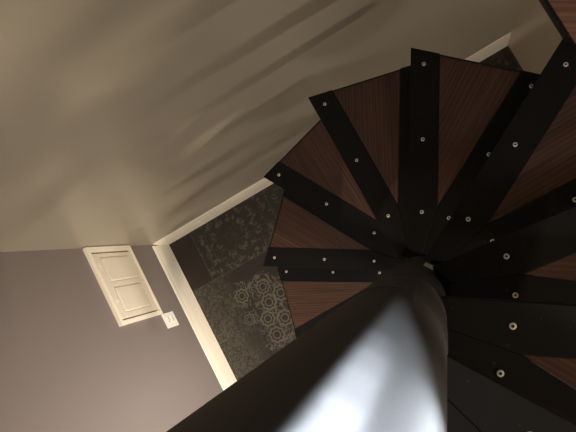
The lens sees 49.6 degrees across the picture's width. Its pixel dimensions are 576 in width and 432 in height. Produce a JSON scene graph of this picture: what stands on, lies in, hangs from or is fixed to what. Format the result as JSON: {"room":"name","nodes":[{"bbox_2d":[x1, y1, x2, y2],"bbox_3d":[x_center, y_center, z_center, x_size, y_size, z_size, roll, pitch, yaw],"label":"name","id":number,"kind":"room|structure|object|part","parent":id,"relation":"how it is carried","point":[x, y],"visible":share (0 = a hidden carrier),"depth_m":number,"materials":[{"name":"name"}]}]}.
{"room":"spiral staircase","nodes":[
{"label":"spiral staircase","id":0,"kind":"room"},
{"bbox_2d":[0,245,222,431],"bbox_3d":[-0.545,1.604,0.494,0.112,5.300,3.408,-30,82,12],"label":"wall","id":1,"kind":"structure","parent":0,"point":[67,364],"depth_m":2.22,"materials":[{"name":"beige paint"}]},
{"bbox_2d":[83,245,162,326],"bbox_3d":[-0.697,0.286,2.669,0.018,0.365,0.350,-30,82,12],"label":"access hatch","id":2,"kind":"object","parent":1,"relation":"attached to","point":[124,285],"visible":1,"depth_m":2.64,"materials":[{"name":"beige paint"}]},
{"bbox_3d":[-0.726,0.223,2.687,0.008,0.228,0.104,-30,82,12],"label":"raised panel","id":3,"kind":"part","parent":2,"relation":"part of","materials":[{"name":"beige paint"}]},
{"bbox_3d":[-0.696,0.290,2.673,0.010,0.323,0.296,-30,82,12],"label":"door","id":4,"kind":"part","parent":2,"relation":"part of","materials":[{"name":"beige paint"}]},
{"bbox_3d":[-0.661,0.345,2.667,0.008,0.228,0.106,-30,82,12],"label":"raised panel","id":5,"kind":"part","parent":2,"relation":"part of","materials":[{"name":"beige paint"}]},
{"bbox_2d":[161,311,178,328],"bbox_3d":[-0.542,0.478,2.877,0.009,0.115,0.072,-30,82,12],"label":"power outlet","id":6,"kind":"object","parent":1,"relation":"attached to","point":[169,318],"visible":1,"depth_m":2.87,"materials":[{"name":"white plastic"}]},
{"bbox_2d":[152,245,236,390],"bbox_3d":[0.138,1.633,2.961,0.008,0.183,3.392,-30,82,12],"label":"baseboard","id":7,"kind":"structure","parent":1,"relation":"attached to","point":[206,338],"depth_m":3.13,"materials":[{"name":"white wood"}]},
{"bbox_2d":[0,0,520,251],"bbox_3d":[-0.539,-0.406,0.540,2.057,5.300,0.112,-30,82,12],"label":"wall","id":8,"kind":"structure","parent":0,"point":[123,122],"depth_m":1.71,"materials":[{"name":"beige paint"}]},
{"bbox_2d":[153,32,510,244],"bbox_3d":[0.171,-0.325,2.998,1.936,0.183,0.008,-30,82,12],"label":"baseboard","id":9,"kind":"structure","parent":8,"relation":"attached to","point":[501,43],"depth_m":3.07,"materials":[{"name":"white wood"}]},
{"bbox_2d":[169,46,574,388],"bbox_3d":[2.132,0.520,2.625,4.840,0.100,3.640,-30,82,12],"label":"floor","id":10,"kind":"structure","parent":0,"point":[242,300],"depth_m":3.18,"materials":[{"name":"tile"}]},
{"bbox_2d":[166,256,446,431],"bbox_3d":[0.169,0.141,0.909,0.260,4.210,0.260,-30,82,12],"label":"pole","id":11,"kind":"object","parent":10,"relation":"on","point":[377,362],"visible":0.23,"depth_m":0.29,"materials":[{"name":"grey metal"}]},
{"bbox_2d":[277,267,388,337],"bbox_3d":[0.289,0.251,2.309,0.608,0.077,0.329,-17,85,13],"label":"stair tread","id":12,"kind":"structure","parent":11,"relation":"attached to","point":[312,294],"depth_m":2.32,"materials":[{"name":"brown wood"}]},
{"bbox_3d":[0.185,0.224,2.322,0.516,0.044,0.316,-32,81,12],"label":"steel frame","id":13,"kind":"part","parent":12,"relation":"part of","materials":[{"name":"black metal"}]},
{"bbox_3d":[0.136,0.256,2.330,0.354,0.034,0.179,-32,81,12],"label":"wood panel","id":14,"kind":"part","parent":12,"relation":"part of","materials":[{"name":"brown wood"}]},
{"bbox_2d":[264,120,405,261],"bbox_3d":[0.253,-0.017,1.918,0.329,0.077,0.617,-45,79,9],"label":"stair tread","id":15,"kind":"structure","parent":11,"relation":"attached to","point":[313,171],"depth_m":1.92,"materials":[{"name":"brown wood"}]},
{"bbox_3d":[0.172,-0.153,1.924,0.354,0.034,0.179,32,96,13],"label":"wood panel","id":16,"kind":"part","parent":15,"relation":"part of","materials":[{"name":"brown wood"}]},
{"bbox_2d":[263,190,407,270],"bbox_3d":[0.247,0.101,2.153,0.606,0.077,0.329,16,93,14],"label":"stair tread","id":17,"kind":"structure","parent":11,"relation":"attached to","point":[303,236],"depth_m":2.16,"materials":[{"name":"brown wood"}]},
{"bbox_3d":[0.115,0.024,2.170,0.354,0.034,0.179,1,89,14],"label":"wood panel","id":18,"kind":"part","parent":17,"relation":"part of","materials":[{"name":"brown wood"}]},
{"bbox_2d":[308,65,410,258],"bbox_3d":[0.291,-0.072,1.679,0.329,0.077,0.607,-15,85,13],"label":"stair tread","id":19,"kind":"structure","parent":11,"relation":"attached to","point":[367,121],"depth_m":1.66,"materials":[{"name":"brown wood"}]},
{"bbox_3d":[0.286,-0.226,1.666,0.179,0.034,0.354,-30,82,12],"label":"wood panel","id":20,"kind":"part","parent":19,"relation":"part of","materials":[{"name":"brown wood"}]},
{"bbox_2d":[347,281,575,431],"bbox_3d":[0.278,0.293,0.638,0.589,0.077,0.329,42,99,12],"label":"stair tread","id":21,"kind":"structure","parent":11,"relation":"attached to","point":[478,400],"depth_m":0.62,"materials":[{"name":"black metal"}]},
{"bbox_3d":[0.300,0.389,0.616,0.516,0.044,0.316,27,95,13],"label":"steel frame","id":22,"kind":"part","parent":21,"relation":"part of","materials":[{"name":"black metal"}]},
{"bbox_2d":[404,48,539,260],"bbox_3d":[0.376,-0.071,1.486,0.329,0.077,0.590,16,93,14],"label":"stair tread","id":23,"kind":"structure","parent":11,"relation":"attached to","point":[460,109],"depth_m":1.45,"materials":[{"name":"brown wood"}]},
{"bbox_3d":[0.444,-0.196,1.454,0.179,0.034,0.354,1,89,14],"label":"wood panel","id":24,"kind":"part","parent":23,"relation":"part of","materials":[{"name":"brown wood"}]},
{"bbox_2d":[368,271,575,418],"bbox_3d":[0.367,0.200,0.817,0.568,0.077,0.329,17,93,14],"label":"stair tread","id":25,"kind":"structure","parent":11,"relation":"attached to","point":[504,338],"depth_m":0.80,"materials":[{"name":"black metal"}]},
{"bbox_3d":[0.416,0.273,0.789,0.516,0.044,0.316,2,89,14],"label":"steel frame","id":26,"kind":"part","parent":25,"relation":"part of","materials":[{"name":"black metal"}]},
{"bbox_3d":[0.472,0.273,0.771,0.354,0.034,0.179,2,89,14],"label":"wood panel","id":27,"kind":"part","parent":25,"relation":"part of","materials":[{"name":"brown wood"}]},
{"bbox_2d":[385,206,575,303],"bbox_3d":[0.475,0.140,1.007,0.624,0.077,0.339,-25,83,12],"label":"stair tread","id":28,"kind":"structure","parent":11,"relation":"attached to","point":[504,267],"depth_m":1.00,"materials":[{"name":"black metal"}]},
{"bbox_3d":[0.523,0.128,0.982,0.516,0.044,0.316,-25,83,12],"label":"steel frame","id":29,"kind":"part","parent":28,"relation":"part of","materials":[{"name":"black metal"}]},
{"bbox_3d":[0.573,0.101,0.965,0.354,0.034,0.179,-25,83,12],"label":"wood panel","id":30,"kind":"part","parent":28,"relation":"part of","materials":[{"name":"brown wood"}]},
{"bbox_2d":[396,39,575,266],"bbox_3d":[0.439,-0.014,1.257,0.604,0.077,0.329,-45,79,9],"label":"stair tread","id":31,"kind":"structure","parent":11,"relation":"attached to","point":[534,157],"depth_m":1.22,"materials":[{"name":"black metal"}]},
{"bbox_3d":[0.536,-0.038,1.219,0.316,0.044,0.516,32,96,13],"label":"steel frame","id":32,"kind":"part","parent":31,"relation":"part of","materials":[{"name":"black metal"}]},
{"bbox_3d":[0.563,-0.090,1.209,0.179,0.034,0.354,32,96,13],"label":"wood panel","id":33,"kind":"part","parent":31,"relation":"part of","materials":[{"name":"brown wood"}]},
{"bbox_2d":[539,0,575,49],"bbox_3d":[0.831,-0.129,1.190,0.263,0.030,1.448,-30,82,12],"label":"stair tread","id":34,"kind":"object","parent":11,"relation":"attached to","point":[562,13],"visible":1,"depth_m":1.25,"materials":[{"name":"brown wood"}]},
{"bbox_2d":[508,0,562,73],"bbox_3d":[0.719,-0.311,0.217,0.120,5.300,1.540,-30,82,12],"label":"wall","id":35,"kind":"structure","parent":0,"point":[534,39],"depth_m":2.44,"materials":[{"name":"beige paint"}]}
]}

